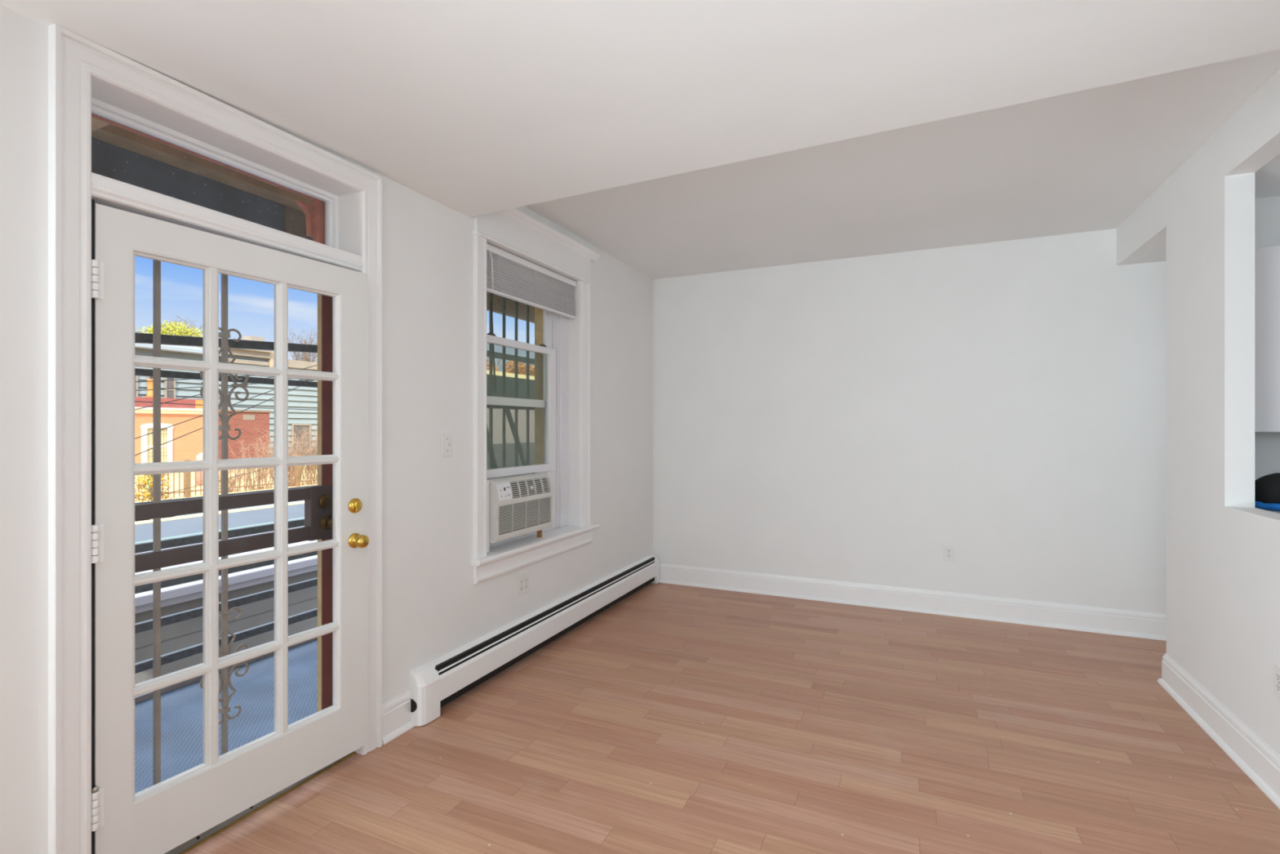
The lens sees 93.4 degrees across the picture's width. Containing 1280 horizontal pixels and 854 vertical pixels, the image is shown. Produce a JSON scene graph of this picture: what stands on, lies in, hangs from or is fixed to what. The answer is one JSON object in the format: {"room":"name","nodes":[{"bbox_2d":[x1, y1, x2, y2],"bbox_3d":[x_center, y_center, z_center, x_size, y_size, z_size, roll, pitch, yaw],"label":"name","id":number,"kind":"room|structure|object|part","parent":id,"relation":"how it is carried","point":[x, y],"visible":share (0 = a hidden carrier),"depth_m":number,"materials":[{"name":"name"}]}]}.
{"room":"empty living room","nodes":[
{"label":"empty living room","id":0,"kind":"room"},
{"bbox_2d":[0,4,653,853],"bbox_3d":[-1.567,-0.102,1.994,0.200,3.000,8.140,0,0,24],"label":"wall","id":1,"kind":"structure","parent":0,"point":[433,607],"depth_m":2.78,"materials":[{"name":"paint"}]},
{"bbox_2d":[48,23,382,853],"bbox_3d":[-1.372,0.151,2.146,0.030,2.494,1.112,0,0,24],"label":"trim","id":2,"kind":"structure","parent":1,"relation":"attached to","point":[73,59],"depth_m":1.69,"materials":[{"name":"white wood"}]},
{"bbox_2d":[91,97,363,271],"bbox_3d":[-1.499,-0.811,2.202,0.281,0.418,0.965,0,0,24],"label":"window","id":3,"kind":"structure","parent":1,"relation":"in","point":[322,218],"depth_m":2.12,"materials":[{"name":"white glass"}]},
{"bbox_3d":[-1.599,-0.811,2.247,0.063,0.418,0.965,0,0,24],"label":"frame","id":4,"kind":"part","parent":3,"relation":"part of","materials":[{"name":"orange wood"}]},
{"bbox_3d":[-1.542,-0.857,2.223,0.004,0.259,0.892,0,0,24],"label":"glass","id":5,"kind":"part","parent":3,"relation":"part of","materials":[{"name":"clear glass"}]},
{"bbox_2d":[91,199,368,853],"bbox_3d":[-1.354,0.355,2.133,0.111,2.025,0.925,0,0,28],"label":"door","id":6,"kind":"structure","parent":1,"relation":"in","point":[161,817],"depth_m":2.02,"materials":[{"name":"white wood"}]},
{"bbox_3d":[-1.167,0.469,2.487,0.026,0.062,0.062,0,0,28],"label":"knob","id":7,"kind":"part","parent":6,"relation":"part of","materials":[{"name":"gold metal"}]},
{"bbox_2d":[134,259,332,785],"bbox_3d":[-1.488,0.353,2.199,0.103,2.020,0.923,0,0,24],"label":"security gate","id":8,"kind":"object","parent":1,"relation":"attached to","point":[317,499],"visible":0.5,"depth_m":2.20,"materials":[{"name":"black metal"}]},
{"bbox_3d":[-1.516,0.441,2.208,0.028,0.056,0.772,0,0,24],"label":"rail","id":9,"kind":"part","parent":8,"relation":"part of","materials":[{"name":"brown metal"}]},
{"bbox_3d":[-1.516,0.277,2.208,0.028,0.049,0.772,0,0,24],"label":"rail","id":10,"kind":"part","parent":8,"relation":"part of","materials":[{"name":"brown metal"}]},
{"bbox_3d":[-1.305,0.406,2.552,0.062,0.062,0.062,0,0,24],"label":"knob","id":11,"kind":"part","parent":8,"relation":"part of","materials":[{"name":"gold metal"}]},
{"bbox_3d":[-1.515,0.353,2.212,0.034,2.020,0.923,0,0,24],"label":"frame","id":12,"kind":"part","parent":8,"relation":"part of","materials":[{"name":"red paint"}]},
{"bbox_2d":[382,689,415,744],"bbox_3d":[-1.095,1.314,2.756,0.030,0.168,0.214,0,0,24],"label":"baseboard","id":13,"kind":"structure","parent":1,"relation":"attached to","point":[396,712],"depth_m":2.73,"materials":[{"name":"white wood"}]},
{"bbox_2d":[441,432,452,456],"bbox_3d":[-0.970,0.090,3.048,0.018,0.118,0.074,0,0,24],"label":"light switch","id":14,"kind":"object","parent":1,"relation":"attached to","point":[446,438],"visible":1,"depth_m":3.05,"materials":[{"name":"white plastic"}]},
{"bbox_2d":[517,572,528,596],"bbox_3d":[-0.704,0.951,3.647,0.008,0.122,0.118,0,0,24],"label":"wall outlet","id":15,"kind":"object","parent":1,"relation":"attached to","point":[522,580],"visible":1,"depth_m":3.64,"materials":[{"name":"white plastic"}]},
{"bbox_2d":[408,553,659,726],"bbox_3d":[-0.460,1.268,4.121,0.088,0.251,2.884,0,0,24],"label":"baseboard heater","id":16,"kind":"object","parent":1,"relation":"attached to","point":[433,684],"visible":0.92,"depth_m":3.46,"materials":[{"name":"white metal"}]},
{"bbox_2d":[430,555,652,665],"bbox_3d":[-0.456,1.157,4.159,0.038,0.023,2.710,0,0,24],"label":"hood","id":17,"kind":"object","parent":16,"relation":"attached to","point":[477,645],"depth_m":3.67,"materials":[{"name":"metal"}]},
{"bbox_2d":[471,207,600,584],"bbox_3d":[-0.688,-0.208,3.854,0.266,2.108,1.357,0,0,24],"label":"window","id":18,"kind":"structure","parent":1,"relation":"in","point":[513,229],"depth_m":3.83,"materials":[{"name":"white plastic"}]},
{"bbox_3d":[-0.862,-0.163,3.275,0.027,1.742,0.092,0,0,24],"label":"casing","id":19,"kind":"part","parent":18,"relation":"part of","materials":[{"name":"white wood"}]},
{"bbox_3d":[-0.876,0.499,3.363,0.052,0.403,0.054,0,0,24],"label":"filler panel","id":20,"kind":"part","parent":18,"relation":"part of","materials":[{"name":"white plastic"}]},
{"bbox_3d":[-0.795,-0.567,3.804,0.032,0.870,0.831,0,0,24],"label":"sash","id":21,"kind":"part","parent":18,"relation":"part of","materials":[{"name":"white plastic"}]},
{"bbox_2d":[486,472,552,543],"bbox_3d":[-0.844,0.474,3.702,0.357,0.352,0.583,0,0,24],"label":"window air conditioner","id":22,"kind":"object","parent":18,"relation":"attached to","point":[521,504],"visible":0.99,"depth_m":3.58,"materials":[{"name":"white plastic"}]},
{"bbox_3d":[-0.783,0.369,3.452,0.036,0.094,0.126,0,0,24],"label":"control panel","id":23,"kind":"part","parent":22,"relation":"part of","materials":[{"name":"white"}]},
{"bbox_2d":[498,496,551,533],"bbox_3d":[-0.688,0.527,3.639,0.015,0.162,0.541,0,0,24],"label":"grille","id":24,"kind":"object","parent":22,"relation":"attached to","point":[522,515],"depth_m":3.62,"materials":[{"name":"white plastic"}]},
{"bbox_3d":[-0.760,-0.119,3.779,0.032,0.830,0.824,0,0,24],"label":"sash","id":25,"kind":"part","parent":18,"relation":"part of","materials":[{"name":"white plastic"}]},
{"bbox_3d":[-0.760,-0.166,3.847,0.140,1.734,1.032,0,0,24],"label":"vinyl frame","id":26,"kind":"part","parent":18,"relation":"part of","materials":[{"name":"white plastic"}]},
{"bbox_2d":[486,243,576,318],"bbox_3d":[-0.669,-0.896,3.805,0.054,0.260,1.010,0,0,24],"label":"blind","id":27,"kind":"object","parent":18,"relation":"attached to","point":[509,276],"visible":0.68,"depth_m":3.74,"materials":[{"name":"white plastic"}]},
{"bbox_3d":[-0.677,-0.774,3.809,0.030,0.016,1.002,0,0,24],"label":"rail","id":28,"kind":"part","parent":27,"relation":"part of","materials":[{"name":"white plastic"}]},
{"bbox_3d":[-0.526,-0.887,4.141,0.033,0.210,0.002,0,0,24],"label":"ladder cord","id":29,"kind":"part","parent":27,"relation":"part of","materials":[{"name":"white fabric"}]},
{"bbox_3d":[-0.597,-1.147,3.813,0.066,0.230,1.357,0,0,24],"label":"head casing","id":30,"kind":"part","parent":18,"relation":"part of","materials":[{"name":"white wood"}]},
{"bbox_2d":[537,529,542,537],"bbox_3d":[-0.642,0.676,3.857,0.028,0.056,0.020,0,0,24],"label":"wood block","id":31,"kind":"object","parent":18,"relation":"on","point":[539,532],"visible":0.56,"depth_m":3.85,"materials":[{"name":"brown wood"}]},
{"bbox_3d":[-0.639,0.478,4.062,0.019,0.369,0.237,0,0,24],"label":"filler panel","id":32,"kind":"part","parent":18,"relation":"part of","materials":[{"name":"white plastic"}]},
{"bbox_3d":[-0.392,-0.163,4.313,0.027,1.742,0.120,0,0,24],"label":"casing","id":33,"kind":"part","parent":18,"relation":"part of","materials":[{"name":"white wood"}]},
{"bbox_2d":[317,293,552,711],"bbox_3d":[-1.699,1.198,2.054,0.090,6.800,8.140,0,0,24],"label":"wall","id":34,"kind":"structure","parent":0,"point":[539,411],"depth_m":2.71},
{"bbox_2d":[134,639,317,793],"bbox_3d":[-1.746,1.483,3.646,1.310,0.070,9.200,0,0,24],"label":"floor","id":35,"kind":"structure","parent":34,"relation":"attached to","point":[181,708],"depth_m":3.05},
{"bbox_2d":[134,332,317,703],"bbox_3d":[-2.322,0.213,3.906,0.065,2.690,9.200,0,0,24],"label":"balcony railing","id":36,"kind":"object","parent":35,"relation":"on","point":[140,338],"visible":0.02,"depth_m":3.50,"materials":[{"name":"brown metal"}]},
{"bbox_3d":[-2.949,0.638,2.500,0.035,0.046,5.120,0,0,24],"label":"rail","id":37,"kind":"part","parent":36,"relation":"part of","materials":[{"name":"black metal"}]},
{"bbox_3d":[-2.949,0.421,2.500,0.035,0.046,5.120,0,0,24],"label":"rail","id":38,"kind":"part","parent":36,"relation":"part of","materials":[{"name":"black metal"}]},
{"bbox_3d":[-2.949,-0.289,2.500,0.035,0.038,5.120,0,0,24],"label":"rail","id":39,"kind":"part","parent":36,"relation":"part of","materials":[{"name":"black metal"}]},
{"bbox_3d":[-2.951,-0.424,2.512,0.050,0.372,5.140,0,0,24],"label":"rail","id":40,"kind":"part","parent":36,"relation":"part of","materials":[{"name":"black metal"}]},
{"bbox_3d":[-2.949,1.266,2.500,0.035,0.046,5.120,0,0,24],"label":"rail","id":41,"kind":"part","parent":36,"relation":"part of","materials":[{"name":"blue metal"}]},
{"bbox_3d":[-2.949,1.057,2.500,0.035,0.046,5.120,0,0,24],"label":"rail","id":42,"kind":"part","parent":36,"relation":"part of","materials":[{"name":"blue metal"}]},
{"bbox_3d":[-2.949,0.849,2.500,0.035,0.046,5.120,0,0,24],"label":"rail","id":43,"kind":"part","parent":36,"relation":"part of","materials":[{"name":"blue metal"}]},
{"bbox_2d":[486,350,534,468],"bbox_3d":[-0.929,-0.117,6.218,0.556,1.205,3.160,0,0,24],"label":"screen","id":44,"kind":"object","parent":36,"relation":"attached to","point":[509,381],"visible":0.12,"depth_m":5.90,"materials":[{"name":"green metal"}]},
{"bbox_3d":[-1.164,-0.694,6.324,0.040,0.053,3.160,0,0,24],"label":"rail","id":45,"kind":"part","parent":44,"relation":"part of","materials":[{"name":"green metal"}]},
{"bbox_3d":[-1.164,-0.380,6.324,0.040,0.235,3.160,0,0,24],"label":"panel","id":46,"kind":"part","parent":44,"relation":"part of","materials":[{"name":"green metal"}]},
{"bbox_2d":[91,116,534,323],"bbox_3d":[-1.815,-1.377,3.677,1.458,0.490,9.200,0,0,24],"label":"porch roof","id":47,"kind":"structure","parent":34,"relation":"attached to","point":[109,133],"depth_m":3.48,"materials":[{"name":"wood"}]},
{"bbox_2d":[91,137,284,231],"bbox_3d":[-3.279,-1.297,1.826,0.020,0.330,4.620,0,0,24],"label":"awning","id":48,"kind":"object","parent":47,"relation":"hanging from","point":[155,175],"visible":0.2,"depth_m":3.38,"materials":[{"name":"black fabric"}]},
{"bbox_2d":[486,292,534,546],"bbox_3d":[-0.964,-0.142,3.873,0.072,2.120,1.060,0,0,24],"label":"guard","id":49,"kind":"object","parent":34,"relation":"attached to","point":[491,353],"visible":0.15,"depth_m":4.04,"materials":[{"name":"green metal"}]},
{"bbox_3d":[-0.940,-0.512,3.862,0.010,0.581,0.056,0,0,24],"label":"slanted rod","id":50,"kind":"part","parent":49,"relation":"part of","materials":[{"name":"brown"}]},
{"bbox_2d":[0,0,1279,217],"bbox_3d":[-0.440,-1.347,0.120,3.400,0.510,5.255,0,0,24],"label":"ceiling","id":51,"kind":"structure","parent":0,"point":[474,108],"depth_m":1.85,"materials":[{"name":"paint"}]},
{"bbox_2d":[185,582,1279,853],"bbox_3d":[1.699,1.458,0.515,7.030,0.120,8.140,0,0,24],"label":"floor","id":52,"kind":"structure","parent":0,"point":[673,718],"depth_m":2.59,"materials":[{"name":"laminate"}]},
{"bbox_2d":[164,751,355,853],"bbox_3d":[-1.478,1.383,2.195,0.156,0.030,0.928,0,0,24],"label":"threshold","id":53,"kind":"object","parent":52,"relation":"on","point":[184,848],"visible":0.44,"depth_m":2.16,"materials":[{"name":"wood"}]},
{"bbox_2d":[524,49,1279,279],"bbox_3d":[1.105,-1.471,3.529,3.400,0.262,2.740,0,0,24],"label":"ceiling","id":54,"kind":"structure","parent":0,"point":[1085,160],"depth_m":3.38,"materials":[{"name":"paint"}]},
{"bbox_2d":[653,228,1166,613],"bbox_3d":[3.260,-0.102,4.166,7.200,3.000,0.200,0,0,24],"label":"wall","id":55,"kind":"structure","parent":0,"point":[1002,403],"depth_m":4.56,"materials":[{"name":"paint"}]},
{"bbox_2d":[658,563,1166,640],"bbox_3d":[2.392,1.314,4.433,5.000,0.168,0.030,0,0,24],"label":"baseboard","id":56,"kind":"structure","parent":55,"relation":"attached to","point":[1142,624],"depth_m":4.52,"materials":[{"name":"white wood"}]},
{"bbox_2d":[943,545,954,561],"bbox_3d":[2.299,0.940,4.487,0.074,0.118,0.008,0,0,24],"label":"wall outlet","id":57,"kind":"object","parent":55,"relation":"attached to","point":[948,550],"visible":1,"depth_m":4.49,"materials":[{"name":"white plastic"}]},
{"bbox_2d":[1135,240,1166,263],"bbox_3d":[4.676,-1.346,2.932,3.400,0.512,0.880,0,0,24],"label":"ceiling","id":58,"kind":"structure","parent":0,"point":[1159,254],"depth_m":3.85,"materials":[{"name":"paint"}]},
{"bbox_2d":[1116,69,1279,755],"bbox_3d":[1.667,-0.102,0.529,0.100,3.000,7.740,0,0,24],"label":"wall","id":59,"kind":"structure","parent":0,"point":[1223,551],"depth_m":2.71,"materials":[{"name":"paint"}]},
{"bbox_2d":[1157,653,1279,808],"bbox_3d":[1.478,1.314,0.148,0.130,0.168,6.890,0,0,24],"label":"baseboard","id":60,"kind":"structure","parent":59,"relation":"attached to","point":[1257,759],"depth_m":2.61,"materials":[{"name":"white wood"}]},
{"bbox_2d":[1274,662,1279,698],"bbox_3d":[2.389,0.955,2.253,0.008,0.122,0.074,0,0,24],"label":"wall outlet","id":61,"kind":"object","parent":59,"relation":"attached to","point":[1277,668],"visible":1,"depth_m":2.27,"materials":[{"name":"white plastic"}]},
{"bbox_2d":[1275,683,1279,692],"bbox_3d":[2.387,0.975,2.254,0.003,0.027,0.033,0,0,24],"label":"socket","id":62,"kind":"object","parent":61,"relation":"attached to","point":[1277,685],"depth_m":2.26,"materials":[{"name":"grey plastic"}]},
{"bbox_2d":[1275,672,1279,681],"bbox_3d":[2.387,0.935,2.254,0.003,0.027,0.033,0,0,24],"label":"socket","id":63,"kind":"object","parent":61,"relation":"attached to","point":[1277,674],"depth_m":2.26,"materials":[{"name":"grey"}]},
{"bbox_2d":[1254,195,1279,479],"bbox_3d":[4.520,-0.102,2.465,3.500,3.000,0.100,0,0,24],"label":"wall","id":64,"kind":"structure","parent":0,"point":[1267,210],"depth_m":3.03,"materials":[{"name":"paint"}]},
{"bbox_2d":[1254,245,1279,432],"bbox_3d":[3.412,-0.406,2.720,1.242,0.862,0.339,0,0,24],"label":"upper cabinet","id":65,"kind":"object","parent":64,"relation":"attached to","point":[1267,259],"visible":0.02,"depth_m":2.79,"materials":[{"name":"white wood"}]},
{"bbox_2d":[1254,153,1279,199],"bbox_3d":[3.059,-1.377,-0.639,3.400,0.450,6.760,0,0,24],"label":"ceiling","id":66,"kind":"structure","parent":0,"point":[1267,178],"depth_m":2.81,"materials":[{"name":"paint"}]},
{"bbox_2d":[1264,509,1279,513],"bbox_3d":[3.457,0.885,2.537,1.495,1.025,0.635,0,0,24],"label":"countertop","id":67,"kind":"structure","parent":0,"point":[1274,511],"depth_m":2.66,"materials":[{"name":"white stone"}]},
{"bbox_2d":[1254,472,1279,511],"bbox_3d":[2.988,0.277,2.719,0.432,0.191,0.360,0,0,24],"label":"bag","id":68,"kind":"object","parent":67,"relation":"on","point":[1267,487],"visible":0.61,"depth_m":2.72,"materials":[{"name":"black fabric"}]},
{"label":"outside","id":69,"kind":"structure","parent":0,"visible":0},
{"bbox_2d":[134,379,308,391],"bbox_3d":[-9.321,-1.017,13.714,0.018,1.069,8.332,0,0,24],"label":"overhead cable","id":70,"kind":"object","parent":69,"point":[302,380],"visible":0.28,"depth_m":12.81,"materials":[{"name":"grey plastic"}]},
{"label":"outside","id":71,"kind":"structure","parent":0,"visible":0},
{"bbox_2d":[134,378,302,439],"bbox_3d":[-9.726,-0.154,12.818,0.018,2.514,6.423,0,0,24],"label":"overhead cable","id":72,"kind":"object","parent":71,"point":[301,379],"visible":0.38,"depth_m":13.04,"materials":[{"name":"grey plastic"}]},
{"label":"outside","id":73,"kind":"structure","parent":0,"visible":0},
{"bbox_2d":[134,379,315,455],"bbox_3d":[-9.565,-0.030,13.173,0.018,2.657,5.968,0,0,24],"label":"overhead cable","id":74,"kind":"object","parent":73,"point":[313,380],"visible":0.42,"depth_m":13.10,"materials":[{"name":"grey plastic"}]},
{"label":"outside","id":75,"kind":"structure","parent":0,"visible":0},
{"bbox_2d":[134,466,271,501],"bbox_3d":[-9.326,1.198,12.733,0.011,0.891,5.002,0,0,24],"label":"overhead cable","id":76,"kind":"object","parent":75,"point":[270,467],"visible":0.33,"depth_m":12.79,"materials":[{"name":"grey plastic"}]},
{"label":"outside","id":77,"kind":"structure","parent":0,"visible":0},
{"bbox_3d":[-1.320,4.698,17.066,11.610,0.200,90.000,0,0,24],"label":"ground","id":78,"kind":"structure","parent":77,"visible":0},
{"bbox_2d":[134,473,175,519],"bbox_3d":[-9.398,2.639,11.614,0.601,3.918,0.638,0,0,24],"label":"sapling","id":79,"kind":"object","parent":78,"relation":"on","point":[150,477],"visible":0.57,"depth_m":11.56,"materials":[{"name":"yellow plant"}]},
{"bbox_2d":[134,500,304,543],"bbox_3d":[-9.060,3.021,7.069,4.760,3.155,17.400,0,0,24],"label":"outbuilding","id":80,"kind":"structure","parent":78,"relation":"on","point":[185,525],"depth_m":9.39,"materials":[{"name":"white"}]},
{"bbox_2d":[134,484,317,521],"bbox_3d":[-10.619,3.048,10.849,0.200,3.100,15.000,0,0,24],"label":"railing","id":81,"kind":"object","parent":78,"relation":"on","point":[313,484],"depth_m":13.58,"materials":[{"name":"metal"}]},
{"bbox_2d":[134,454,317,498],"bbox_3d":[-9.959,1.098,12.306,0.100,0.800,8.200,0,0,24],"label":"picket fence","id":82,"kind":"object","parent":81,"relation":"on","point":[187,476],"visible":0.2,"depth_m":13.82,"materials":[{"name":"brown wood"}]},
{"bbox_3d":[-9.687,1.098,12.908,0.100,0.800,0.090,0,0,24],"label":"post","id":83,"kind":"part","parent":82,"relation":"part of","materials":[{"name":"brown wood"}]},
{"bbox_3d":[-9.959,1.378,12.306,0.030,0.030,8.200,0,0,24],"label":"rail","id":84,"kind":"part","parent":82,"relation":"part of","materials":[{"name":"wood"}]},
{"bbox_3d":[-8.639,1.098,15.221,0.100,0.800,0.090,0,0,24],"label":"post","id":85,"kind":"part","parent":82,"relation":"part of","materials":[{"name":"brown wood"}]},
{"bbox_2d":[134,525,532,684],"bbox_3d":[-4.700,3.023,7.618,2.690,3.150,22.200,0,0,24],"label":"railing","id":86,"kind":"object","parent":78,"relation":"on","point":[180,597],"visible":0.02,"depth_m":6.02,"materials":[{"name":"grey metal"}]},
{"bbox_2d":[486,408,534,473],"bbox_3d":[-3.589,2.008,18.917,2.150,5.180,8.500,0,0,24],"label":"building","id":87,"kind":"structure","parent":78,"relation":"on","point":[497,413],"depth_m":16.58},
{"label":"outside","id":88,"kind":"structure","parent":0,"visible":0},
{"bbox_2d":[134,464,317,521],"bbox_3d":[-31.862,3.273,58.348,78.100,3.050,160.000,0,0,24],"label":"terrace","id":89,"kind":"object","parent":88,"point":[176,474],"depth_m":18.86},
{"bbox_2d":[134,378,203,462],"bbox_3d":[-22.027,-0.002,20.491,5.260,3.600,11.350,0,0,24],"label":"house","id":90,"kind":"structure","parent":89,"relation":"on","point":[188,446],"depth_m":23.28,"materials":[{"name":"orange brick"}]},
{"bbox_2d":[144,378,152,397],"bbox_3d":[-18.517,-1.452,22.858,0.400,0.700,0.400,0,0,24],"label":"chimney pot","id":91,"kind":"object","parent":90,"relation":"on","point":[149,393],"depth_m":22.75,"materials":[{"name":"orange ceramic"}]},
{"bbox_3d":[-18.379,0.803,22.916,0.025,1.690,0.820,0,0,24],"label":"pane","id":92,"kind":"part","parent":90,"relation":"part of","materials":[{"name":"glass"}]},
{"bbox_3d":[-19.841,-0.617,19.500,0.460,0.230,11.350,0,0,24],"label":"cornice","id":93,"kind":"part","parent":90,"relation":"part of","materials":[{"name":"white paint"}]},
{"bbox_2d":[135,315,203,346],"bbox_3d":[-29.345,-2.655,37.398,3.755,8.816,4.314,0,0,6],"label":"tree","id":94,"kind":"object","parent":89,"relation":"on","point":[172,330],"visible":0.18,"depth_m":36.87,"materials":[{"name":"green plant"}]},
{"bbox_2d":[161,316,203,337],"bbox_3d":[-31.063,-2.835,41.018,2.377,9.173,2.413,0,0,24],"label":"tree","id":95,"kind":"object","parent":89,"relation":"on","point":[172,317],"visible":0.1,"depth_m":40.88,"materials":[{"name":"green plant"}]},
{"bbox_2d":[195,452,203,484],"bbox_3d":[-13.244,1.258,18.384,0.480,0.980,0.480,0,0,24],"label":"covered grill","id":96,"kind":"object","parent":89,"relation":"on","point":[200,456],"visible":0.26,"depth_m":18.16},
{"bbox_2d":[134,335,317,455],"bbox_3d":[-26.022,-1.677,29.738,8.750,7.350,17.500,0,0,24],"label":"house","id":97,"kind":"structure","parent":89,"relation":"on","point":[300,397],"depth_m":32.26,"materials":[{"name":"blue"}]},
{"bbox_3d":[-22.241,-1.762,28.552,0.013,1.120,0.300,0,0,24],"label":"pane","id":98,"kind":"part","parent":97,"relation":"part of","materials":[{"name":"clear glass"}]},
{"bbox_3d":[-19.464,0.913,34.683,0.013,2.030,1.000,0,0,24],"label":"pane","id":99,"kind":"part","parent":97,"relation":"part of","materials":[{"name":"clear glass"}]},
{"bbox_2d":[218,408,271,459],"bbox_3d":[-18.676,0.538,26.482,4.420,2.520,2.150,0,0,24],"label":"house","id":100,"kind":"structure","parent":89,"relation":"on","point":[246,420],"depth_m":25.67,"materials":[{"name":"red brick"}]},
{"bbox_2d":[191,423,317,493],"bbox_3d":[-9.992,0.775,17.007,1.991,1.978,4.593,0,0,24],"label":"bare shrub","id":101,"kind":"object","parent":89,"relation":"on","point":[312,451],"visible":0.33,"depth_m":16.72,"materials":[{"name":"brown plant"}]},
{"bbox_2d":[288,327,317,361],"bbox_3d":[-22.921,-2.578,41.441,2.354,8.660,3.109,0,0,24],"label":"tree","id":102,"kind":"object","parent":89,"relation":"on","point":[305,357],"visible":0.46,"depth_m":41.39,"materials":[{"name":"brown plant"}]},
{"bbox_2d":[486,358,508,373],"bbox_3d":[-11.600,-1.865,45.472,3.777,7.238,4.593,0,0,24],"label":"tree","id":103,"kind":"object","parent":89,"relation":"on","point":[487,361],"visible":0.02,"depth_m":44.08,"materials":[{"name":"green plant"}]},
{"bbox_2d":[486,369,534,379],"bbox_3d":[-8.629,-0.902,40.687,1.000,5.300,13.000,0,0,24],"label":"wall","id":104,"kind":"structure","parent":89,"relation":"on","point":[497,373],"depth_m":39.88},
{"bbox_2d":[505,360,534,376],"bbox_3d":[-9.453,-2.014,49.867,3.311,7.536,4.927,0,0,24],"label":"tree","id":105,"kind":"object","parent":89,"relation":"on","point":[522,368],"visible":0.17,"depth_m":48.49,"materials":[{"name":"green plant"}]},
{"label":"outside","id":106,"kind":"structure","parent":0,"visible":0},
{"bbox_2d":[134,369,317,382],"bbox_3d":[-9.345,-1.202,13.659,0.018,1.139,8.053,0,0,24],"label":"overhead cable","id":107,"kind":"object","parent":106,"point":[316,370],"visible":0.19,"depth_m":12.60,"materials":[{"name":"grey plastic"}]},
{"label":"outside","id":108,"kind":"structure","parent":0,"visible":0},
{"bbox_2d":[134,364,317,409],"bbox_3d":[-9.561,-0.772,13.183,0.018,1.818,5.930,0,0,24],"label":"overhead cable","id":109,"kind":"object","parent":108,"point":[315,365],"visible":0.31,"depth_m":12.87,"materials":[{"name":"grey plastic"}]},
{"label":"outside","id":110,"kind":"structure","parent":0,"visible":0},
{"bbox_2d":[134,400,317,410],"bbox_3d":[-9.561,-0.561,13.183,0.018,0.262,10.427,0,0,24],"label":"overhead cable","id":111,"kind":"object","parent":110,"point":[135,401],"visible":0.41,"depth_m":13.47,"materials":[{"name":"grey plastic"}]}
]}

